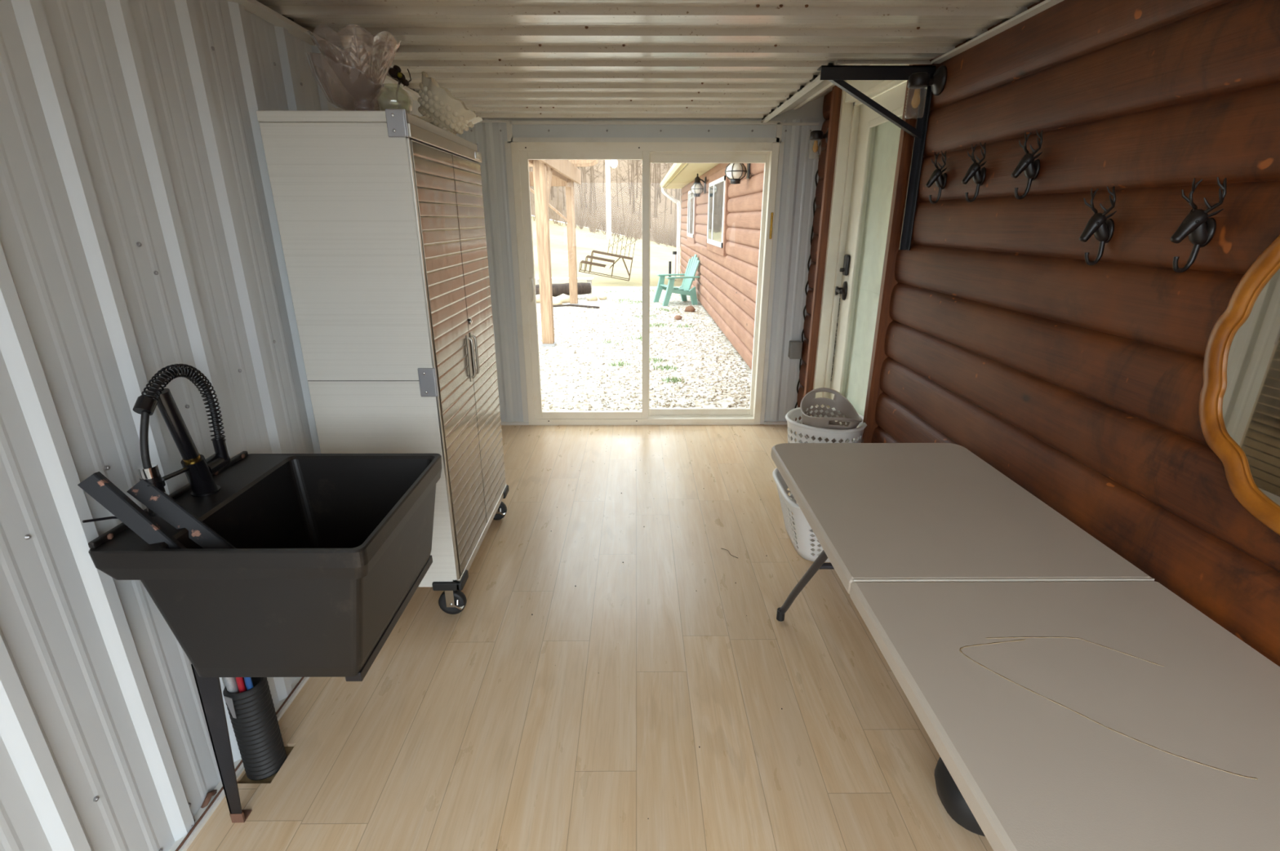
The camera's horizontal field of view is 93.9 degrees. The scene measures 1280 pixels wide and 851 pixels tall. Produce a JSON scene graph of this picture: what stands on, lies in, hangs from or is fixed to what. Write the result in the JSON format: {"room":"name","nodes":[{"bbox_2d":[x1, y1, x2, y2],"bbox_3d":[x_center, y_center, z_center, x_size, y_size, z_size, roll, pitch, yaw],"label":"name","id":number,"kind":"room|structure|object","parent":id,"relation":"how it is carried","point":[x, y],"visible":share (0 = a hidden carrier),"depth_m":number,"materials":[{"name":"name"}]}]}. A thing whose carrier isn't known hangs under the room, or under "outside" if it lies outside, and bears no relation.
{"room":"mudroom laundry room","nodes":[
{"label":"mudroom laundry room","id":0,"kind":"room"},
{"bbox_2d":[0,0,462,850],"bbox_3d":[-1.218,-0.308,1.897,0.025,2.478,5.300,0,19,0],"label":"wall","id":1,"kind":"structure","parent":0,"point":[140,233],"depth_m":1.40,"materials":[{"name":"white metal"}]},
{"bbox_2d":[168,677,309,850],"bbox_3d":[-1.209,0.772,2.509,0.037,0.019,5.750,0,19,0],"label":"baseboard","id":2,"kind":"structure","parent":1,"relation":"attached to","point":[202,816],"depth_m":1.69,"materials":[{"name":"white metal"}]},
{"bbox_2d":[226,0,420,102],"bbox_3d":[-1.195,-1.211,1.584,0.058,0.028,5.300,0,19,0],"label":"trim","id":3,"kind":"structure","parent":1,"relation":"attached to","point":[255,7],"depth_m":2.16,"materials":[{"name":"white metal"}]},
{"bbox_2d":[186,424,993,850],"bbox_3d":[0.119,0.873,2.324,2.640,0.050,5.520,0,19,0],"label":"floor","id":4,"kind":"structure","parent":0,"point":[492,725],"depth_m":2.03,"materials":[{"name":"brown wood"}]},
{"bbox_2d":[222,677,286,781],"bbox_3d":[-1.133,0.790,1.731,0.107,0.518,0.110,0,19,0],"label":"drain pipe","id":5,"kind":"object","parent":4,"relation":"on","point":[251,708],"visible":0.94,"depth_m":1.73,"materials":[{"name":"black plastic"}]},
{"bbox_2d":[77,451,441,822],"bbox_3d":[-0.887,0.518,1.660,0.590,1.056,0.576,0,19,0],"label":"utility sink","id":6,"kind":"object","parent":4,"relation":"on","point":[331,552],"depth_m":1.40,"materials":[{"name":"black plastic"}]},
{"bbox_2d":[82,516,118,523],"bbox_3d":[-1.157,0.206,1.318,0.010,0.052,0.115,4,20,12],"label":"rod","id":7,"kind":"object","parent":6,"relation":"on","point":[108,517],"visible":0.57,"depth_m":1.28,"materials":[{"name":"black paint"}]},
{"bbox_2d":[133,364,230,516],"bbox_3d":[-1.123,0.027,1.454,0.064,0.345,0.279,0,19,0],"label":"faucet","id":8,"kind":"object","parent":6,"relation":"on","point":[199,471],"visible":0.99,"depth_m":1.45,"materials":[{"name":"black metal"}]},
{"bbox_2d":[88,451,441,677],"bbox_3d":[-0.887,0.337,1.597,0.590,0.377,0.576,0,19,0],"label":"tub","id":9,"kind":"object","parent":6,"relation":"in","point":[331,551],"depth_m":1.40,"materials":[{"name":"black plastic"}]},
{"bbox_2d":[256,108,508,614],"bbox_3d":[-0.945,-0.239,2.586,0.486,1.880,0.939,0,19,0],"label":"storage cabinet","id":10,"kind":"object","parent":4,"relation":"on","point":[380,217],"visible":0.89,"depth_m":2.10,"materials":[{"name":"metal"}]},
{"bbox_2d":[305,52,401,111],"bbox_3d":[-0.961,-1.140,2.024,0.282,0.184,0.298,0,19,0],"label":"glass bowl","id":11,"kind":"object","parent":10,"relation":"on","point":[320,72],"visible":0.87,"depth_m":2.03,"materials":[{"name":"clear glass"}]},
{"bbox_2d":[306,24,401,111],"bbox_3d":[-0.918,-1.152,1.966,0.271,0.221,0.271,-16,25,-39],"label":"glass bowl","id":12,"kind":"object","parent":11,"relation":"on","point":[314,38],"visible":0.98,"depth_m":1.97,"materials":[{"name":"glass"}]},
{"bbox_2d":[376,83,412,113],"bbox_3d":[-0.803,-1.060,1.956,0.110,0.092,0.110,0,19,0],"label":"glass jar","id":13,"kind":"object","parent":10,"relation":"on","point":[381,89],"visible":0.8,"depth_m":1.95,"materials":[{"name":"clear glass"}]},
{"bbox_2d":[387,65,411,108],"bbox_3d":[-0.889,-1.226,2.236,0.072,0.217,0.045,11,22,28],"label":"sprig","id":14,"kind":"object","parent":13,"relation":"in","point":[395,72],"visible":0.95,"depth_m":2.21,"materials":[{"name":"green plant"}]},
{"bbox_2d":[412,114,431,123],"bbox_3d":[-0.854,-1.126,2.224,0.157,0.040,0.157,0,19,0],"label":"glass dish","id":15,"kind":"object","parent":10,"relation":"on","point":[428,120],"visible":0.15,"depth_m":2.19,"materials":[{"name":"clear glass"}]},
{"bbox_2d":[417,71,482,135],"bbox_3d":[-0.764,-1.290,2.407,0.248,0.233,0.271,0,19,0],"label":"glass bowl","id":16,"kind":"object","parent":10,"relation":"on","point":[446,113],"visible":0.95,"depth_m":2.33,"materials":[{"name":"white glass"}]},
{"bbox_2d":[772,467,830,562],"bbox_3d":[0.939,0.443,3.016,0.510,0.311,0.536,0,19,0],"label":"laundry basket","id":17,"kind":"object","parent":4,"relation":"on","point":[806,544],"visible":0.34,"depth_m":2.87,"materials":[{"name":"white plastic"}]},
{"bbox_2d":[785,406,866,503],"bbox_3d":[1.032,0.201,3.399,0.437,0.519,0.408,11,22,28],"label":"laundry basket","id":18,"kind":"object","parent":4,"relation":"on","point":[802,430],"visible":0.3,"depth_m":3.21,"materials":[{"name":"white plastic"}]},
{"bbox_2d":[800,387,862,443],"bbox_3d":[1.042,-0.039,3.273,0.321,0.259,0.335,1,19,2],"label":"laundry basket","id":19,"kind":"object","parent":18,"relation":"in","point":[852,420],"visible":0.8,"depth_m":3.37,"materials":[{"name":"beige plastic"}]},
{"bbox_2d":[934,757,985,836],"bbox_3d":[0.993,0.972,1.639,0.330,0.210,0.220,0,19,0],"label":"duffel bag","id":20,"kind":"object","parent":4,"relation":"on","point":[950,797],"visible":0.12,"depth_m":1.60,"materials":[{"name":"black fabric"}]},
{"bbox_2d":[771,443,1279,850],"bbox_3d":[0.875,0.732,1.522,0.740,0.741,1.944,0,19,0],"label":"folding table","id":21,"kind":"object","parent":4,"relation":"on","point":[1073,700],"visible":1,"depth_m":1.17,"materials":[{"name":"beige plastic"}]},
{"bbox_2d":[528,160,682,246],"bbox_3d":[-0.562,-52.852,84.877,180.000,48.276,105.000,0,19,0],"label":"hill","id":22,"kind":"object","parent":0,"point":[600,195],"visible":0.01,"depth_m":47.25,"materials":[{"name":"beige plant"}]},
{"bbox_2d":[528,160,682,247],"bbox_3d":[-1.643,-40.910,63.834,60.340,39.622,65.418,0,19,0],"label":"woods","id":23,"kind":"object","parent":22,"relation":"on","point":[592,228],"visible":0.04,"depth_m":43.23,"materials":[{"name":"plant"}]},
{"bbox_2d":[462,96,825,422],"bbox_3d":[0.076,-1.196,4.448,2.635,2.470,0.112,0,19,0],"label":"wall","id":24,"kind":"structure","parent":0,"point":[798,187],"depth_m":4.31,"materials":[{"name":"white metal"}]},
{"bbox_2d":[511,142,779,425],"bbox_3d":[0.036,-0.986,4.474,1.849,2.055,0.181,0,19,0],"label":"door","id":25,"kind":"structure","parent":24,"relation":"in","point":[766,153],"depth_m":4.37,"materials":[{"name":"white plastic"}]},
{"bbox_2d":[480,120,819,425],"bbox_3d":[-0.001,-1.046,4.437,2.450,2.192,0.030,0,19,0],"label":"trim","id":26,"kind":"structure","parent":24,"relation":"attached to","point":[508,123],"depth_m":4.15,"materials":[{"name":"white metal"}]},
{"bbox_2d":[787,341,802,359],"bbox_3d":[1.185,-0.580,4.570,0.088,0.133,0.073,0,19,0],"label":"outlet box","id":27,"kind":"object","parent":24,"relation":"attached to","point":[795,348],"visible":1,"depth_m":4.54,"materials":[{"name":"grey plastic"}]},
{"bbox_2d":[761,62,832,123],"bbox_3d":[0.845,-1.833,3.365,0.037,0.030,1.550,0,19,0],"label":"trim","id":28,"kind":"structure","parent":24,"relation":"attached to","point":[815,80],"depth_m":3.26,"materials":[{"name":"white metal"}]},
{"bbox_2d":[794,129,822,408],"bbox_3d":[1.252,-1.039,4.457,0.039,2.109,0.012,0,19,0],"label":"chain","id":29,"kind":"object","parent":24,"relation":"attached to","point":[819,146],"depth_m":4.40,"materials":[{"name":"black metal"}]},
{"bbox_2d":[536,286,751,411],"bbox_3d":[-3.759,-1.672,10.177,10.600,0.200,11.030,0,19,0],"label":"gravel","id":30,"kind":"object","parent":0,"point":[675,301],"depth_m":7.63,"materials":[{"name":"white gravel"}]},
{"bbox_2d":[536,294,540,302],"bbox_3d":[-2.098,-2.624,12.431,0.318,0.209,0.289,0,19,0],"label":"rock","id":31,"kind":"object","parent":30,"relation":"on","point":[538,300],"visible":0.16,"depth_m":12.30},
{"bbox_2d":[552,298,562,305],"bbox_3d":[-1.686,-2.471,12.037,0.242,0.159,0.211,0,19,0],"label":"rock","id":32,"kind":"object","parent":30,"relation":"on","point":[555,301],"visible":0.6,"depth_m":11.97,"materials":[{"name":"white stone"}]},
{"bbox_2d":[528,160,598,346],"bbox_3d":[-2.858,-3.056,9.666,4.200,2.750,5.500,0,19,0],"label":"pergola","id":33,"kind":"object","parent":30,"relation":"on","point":[545,174],"visible":0.36,"depth_m":8.07,"materials":[{"name":"brown wood"}]},
{"bbox_2d":[535,282,591,297],"bbox_3d":[-1.874,-2.922,12.896,1.649,0.314,0.408,0,19,0],"label":"log","id":34,"kind":"object","parent":30,"relation":"on","point":[584,288],"visible":0.48,"depth_m":12.79,"materials":[{"name":"brown wood"}]},
{"bbox_2d":[556,293,569,302],"bbox_3d":[-1.582,-2.630,12.423,0.330,0.216,0.288,0,19,0],"label":"rock","id":35,"kind":"object","parent":30,"relation":"on","point":[563,298],"visible":0.62,"depth_m":12.35,"materials":[{"name":"white stone"}]},
{"bbox_2d":[534,277,594,296],"bbox_3d":[-1.704,-3.101,13.388,1.350,0.400,0.250,0,19,0],"label":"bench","id":36,"kind":"object","parent":30,"relation":"on","point":[588,279],"visible":0.48,"depth_m":13.27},
{"bbox_2d":[552,304,599,308],"bbox_3d":[-1.256,-2.329,11.661,0.954,0.068,0.068,4,19,11],"label":"stick","id":37,"kind":"object","parent":30,"relation":"on","point":[559,305],"visible":0.89,"depth_m":11.64,"materials":[{"name":"wood"}]},
{"bbox_2d":[586,294,598,301],"bbox_3d":[-1.026,-2.703,12.713,0.234,0.149,0.191,-7,20,-19],"label":"rock","id":38,"kind":"object","parent":30,"relation":"on","point":[590,297],"visible":0.93,"depth_m":12.65,"materials":[{"name":"beige stone"}]},
{"bbox_2d":[598,295,607,299],"bbox_3d":[-0.802,-2.753,12.895,0.189,0.115,0.171,0,19,0],"label":"rock","id":39,"kind":"object","parent":30,"relation":"on","point":[601,297],"visible":0.95,"depth_m":12.86,"materials":[{"name":"white stone"}]},
{"bbox_2d":[595,288,694,382],"bbox_3d":[-0.055,-1.906,10.454,1.868,0.060,8.813,0,19,0],"label":"weeds","id":40,"kind":"object","parent":30,"relation":"on","point":[620,364],"visible":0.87,"depth_m":8.36,"materials":[{"name":"green plant"}]},
{"bbox_2d":[653,254,699,306],"bbox_3d":[0.753,-2.972,12.153,0.810,0.963,0.720,-5,20,-15],"label":"chair","id":41,"kind":"object","parent":30,"relation":"on","point":[689,277],"visible":1,"depth_m":12.06,"materials":[{"name":"green plastic"}]},
{"bbox_2d":[674,315,682,319],"bbox_3d":[0.657,-1.854,10.312,0.127,0.098,0.133,-7,20,-19],"label":"rock","id":42,"kind":"object","parent":30,"relation":"on","point":[677,317],"visible":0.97,"depth_m":10.27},
{"bbox_2d":[684,305,695,312],"bbox_3d":[0.936,-2.176,11.213,0.209,0.142,0.204,0,19,0],"label":"rock","id":43,"kind":"object","parent":30,"relation":"on","point":[691,308],"visible":0.92,"depth_m":11.13,"materials":[{"name":"brown stone"}]},
{"bbox_2d":[256,0,1039,118],"bbox_3d":[0.106,-1.356,1.563,2.665,0.280,5.340,0,19,0],"label":"ceiling","id":44,"kind":"structure","parent":0,"point":[503,59],"depth_m":2.34,"materials":[{"name":"white metal"}]},
{"bbox_2d":[680,0,1279,666],"bbox_3d":[1.382,-2.454,8.265,0.336,2.590,18.710,0,19,0],"label":"wall","id":45,"kind":"structure","parent":0,"point":[1081,384],"depth_m":1.67,"materials":[{"name":"brown wood"}]},
{"bbox_2d":[664,163,719,188],"bbox_3d":[1.893,-5.172,10.444,2.480,1.340,13.600,0,19,0],"label":"roof eave","id":46,"kind":"object","parent":45,"relation":"attached to","point":[688,172],"visible":0.15,"depth_m":11.38,"materials":[{"name":"brown"}]},
{"bbox_2d":[660,163,685,274],"bbox_3d":[0.899,-3.485,10.995,0.590,2.470,13.350,0,19,0],"label":"gutter","id":47,"kind":"object","parent":46,"relation":"attached to","point":[675,168],"visible":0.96,"depth_m":16.79,"materials":[{"name":"white plastic"}]},
{"bbox_2d":[687,184,697,243],"bbox_3d":[1.185,-4.809,13.581,0.084,1.220,1.820,0,19,0],"label":"window","id":48,"kind":"structure","parent":45,"relation":"in","point":[691,205],"depth_m":13.33,"materials":[{"name":"white"}]},
{"bbox_2d":[690,173,706,196],"bbox_3d":[1.058,-4.388,10.922,0.276,0.395,0.252,0,19,0],"label":"wall lantern","id":49,"kind":"object","parent":45,"relation":"attached to","point":[697,188],"visible":1,"depth_m":10.87,"materials":[{"name":"glass"}]},
{"bbox_2d":[706,167,730,256],"bbox_3d":[1.211,-3.326,9.359,0.084,1.180,2.170,0,19,0],"label":"window","id":50,"kind":"structure","parent":45,"relation":"in","point":[718,183],"depth_m":9.06,"materials":[{"name":"white"}]},
{"bbox_2d":[724,163,750,184],"bbox_3d":[1.084,-2.906,6.673,0.276,0.395,0.252,0,19,0],"label":"wall lantern","id":51,"kind":"object","parent":45,"relation":"attached to","point":[735,172],"visible":0.66,"depth_m":6.63,"materials":[{"name":"glass"}]},
{"bbox_2d":[808,128,828,159],"bbox_3d":[1.183,-1.860,3.935,0.133,0.199,0.110,0,19,0],"label":"wall light","id":52,"kind":"object","parent":45,"relation":"attached to","point":[815,135],"visible":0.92,"depth_m":3.91,"materials":[{"name":"brown metal"}]},
{"bbox_2d":[810,64,909,439],"bbox_3d":[1.318,-0.827,3.489,0.203,2.400,0.970,0,19,0],"label":"door","id":53,"kind":"structure","parent":45,"relation":"in","point":[868,143],"depth_m":3.64,"materials":[{"name":"beige paint"}]},
{"bbox_2d":[803,64,926,443],"bbox_3d":[1.250,-0.837,3.487,0.160,2.420,1.053,0,19,0],"label":"trim","id":54,"kind":"structure","parent":45,"relation":"attached to","point":[888,282],"depth_m":3.14,"materials":[{"name":"brown wood"}]},
{"bbox_2d":[817,65,936,250],"bbox_3d":[1.012,-1.181,2.690,0.488,0.752,0.075,0,19,0],"label":"bracket","id":55,"kind":"object","parent":45,"relation":"attached to","point":[836,74],"visible":0.98,"depth_m":2.60,"materials":[{"name":"black metal"}]},
{"bbox_2d":[904,65,947,119],"bbox_3d":[1.191,-1.401,2.517,0.133,0.199,0.110,0,19,0],"label":"wall light","id":56,"kind":"object","parent":45,"relation":"attached to","point":[917,81],"visible":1,"depth_m":2.48,"materials":[{"name":"brown metal"}]},
{"bbox_2d":[904,87,927,119],"bbox_3d":[1.166,-1.365,2.529,0.077,0.122,0.077,0,19,0],"label":"shade","id":57,"kind":"object","parent":56,"relation":"on","point":[916,99],"depth_m":2.52,"materials":[{"name":"clear glass"}]},
{"bbox_2d":[925,151,946,204],"bbox_3d":[1.222,-1.022,2.469,0.074,0.201,0.097,0,20,0],"label":"coat hook","id":58,"kind":"object","parent":45,"relation":"attached to","point":[936,176],"visible":1,"depth_m":2.46,"materials":[{"name":"metal"}]},
{"bbox_2d":[961,142,986,202],"bbox_3d":[1.224,-0.926,2.195,0.074,0.201,0.097,-1,20,0],"label":"coat hook","id":59,"kind":"object","parent":45,"relation":"attached to","point":[978,175],"visible":1,"depth_m":2.19,"materials":[{"name":"metal"}]},
{"bbox_2d":[930,0,1064,63],"bbox_3d":[1.281,-0.947,0.807,0.085,0.025,3.630,0,19,0],"label":"trim","id":60,"kind":"structure","parent":45,"relation":"attached to","point":[1006,24],"depth_m":2.06,"materials":[{"name":"white wood"}]},
{"bbox_2d":[1011,129,1042,199],"bbox_3d":[1.227,-0.825,1.898,0.074,0.202,0.089,12,23,32],"label":"coat hook","id":61,"kind":"object","parent":45,"relation":"attached to","point":[1027,164],"visible":1,"depth_m":1.89,"materials":[{"name":"metal"}]},
{"bbox_2d":[1079,186,1116,265],"bbox_3d":[1.231,-0.535,1.609,0.075,0.201,0.092,8,21,21],"label":"coat hook","id":62,"kind":"object","parent":45,"relation":"attached to","point":[1103,229],"visible":1,"depth_m":1.60,"materials":[{"name":"metal"}]},
{"bbox_2d":[1169,177,1226,272],"bbox_3d":[1.232,-0.444,1.331,0.074,0.202,0.087,-12,23,-32],"label":"coat hook","id":63,"kind":"object","parent":45,"relation":"attached to","point":[1200,228],"visible":1,"depth_m":1.32,"materials":[{"name":"metal"}]},
{"bbox_2d":[1198,235,1279,535],"bbox_3d":[1.256,-0.019,1.001,0.021,0.643,0.705,0,19,0],"label":"wall mirror","id":64,"kind":"object","parent":45,"relation":"attached to","point":[1239,406],"visible":1,"depth_m":1.23,"materials":[{"name":"brown wood"}]},
{"bbox_2d":[1220,266,1279,507],"bbox_3d":[1.258,-0.019,1.001,0.004,0.553,0.615,0,19,0],"label":"mirror glass","id":65,"kind":"object","parent":64,"relation":"attached to","point":[1250,338],"depth_m":1.22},
{"label":"outside","id":66,"kind":"structure","parent":0,"visible":0},
{"bbox_2d":[531,215,683,286],"bbox_3d":[-0.174,-9.932,28.625,80.000,4.056,29.400,0,19,0],"label":"lawn","id":67,"kind":"structure","parent":66,"point":[587,242],"depth_m":23.90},
{"bbox_2d":[578,232,636,280],"bbox_3d":[-0.863,-4.533,16.019,1.543,1.254,0.480,0,19,0],"label":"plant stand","id":68,"kind":"object","parent":67,"relation":"on","point":[591,257],"visible":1,"depth_m":15.97,"materials":[{"name":"metal"}]},
{"bbox_2d":[605,160,617,239],"bbox_3d":[-1.629,-16.384,33.322,0.774,11.724,0.423,7,20,19],"label":"utility pole","id":69,"kind":"object","parent":67,"relation":"on","point":[614,163],"visible":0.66,"depth_m":34.42,"materials":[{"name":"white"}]},
{"bbox_2d":[668,251,676,280],"bbox_3d":[0.901,-4.433,16.638,0.254,0.790,0.119,-10,22,-27],"label":"vent pipe","id":70,"kind":"object","parent":67,"relation":"on","point":[674,253],"visible":0.79,"depth_m":16.59,"materials":[{"name":"white plastic"}]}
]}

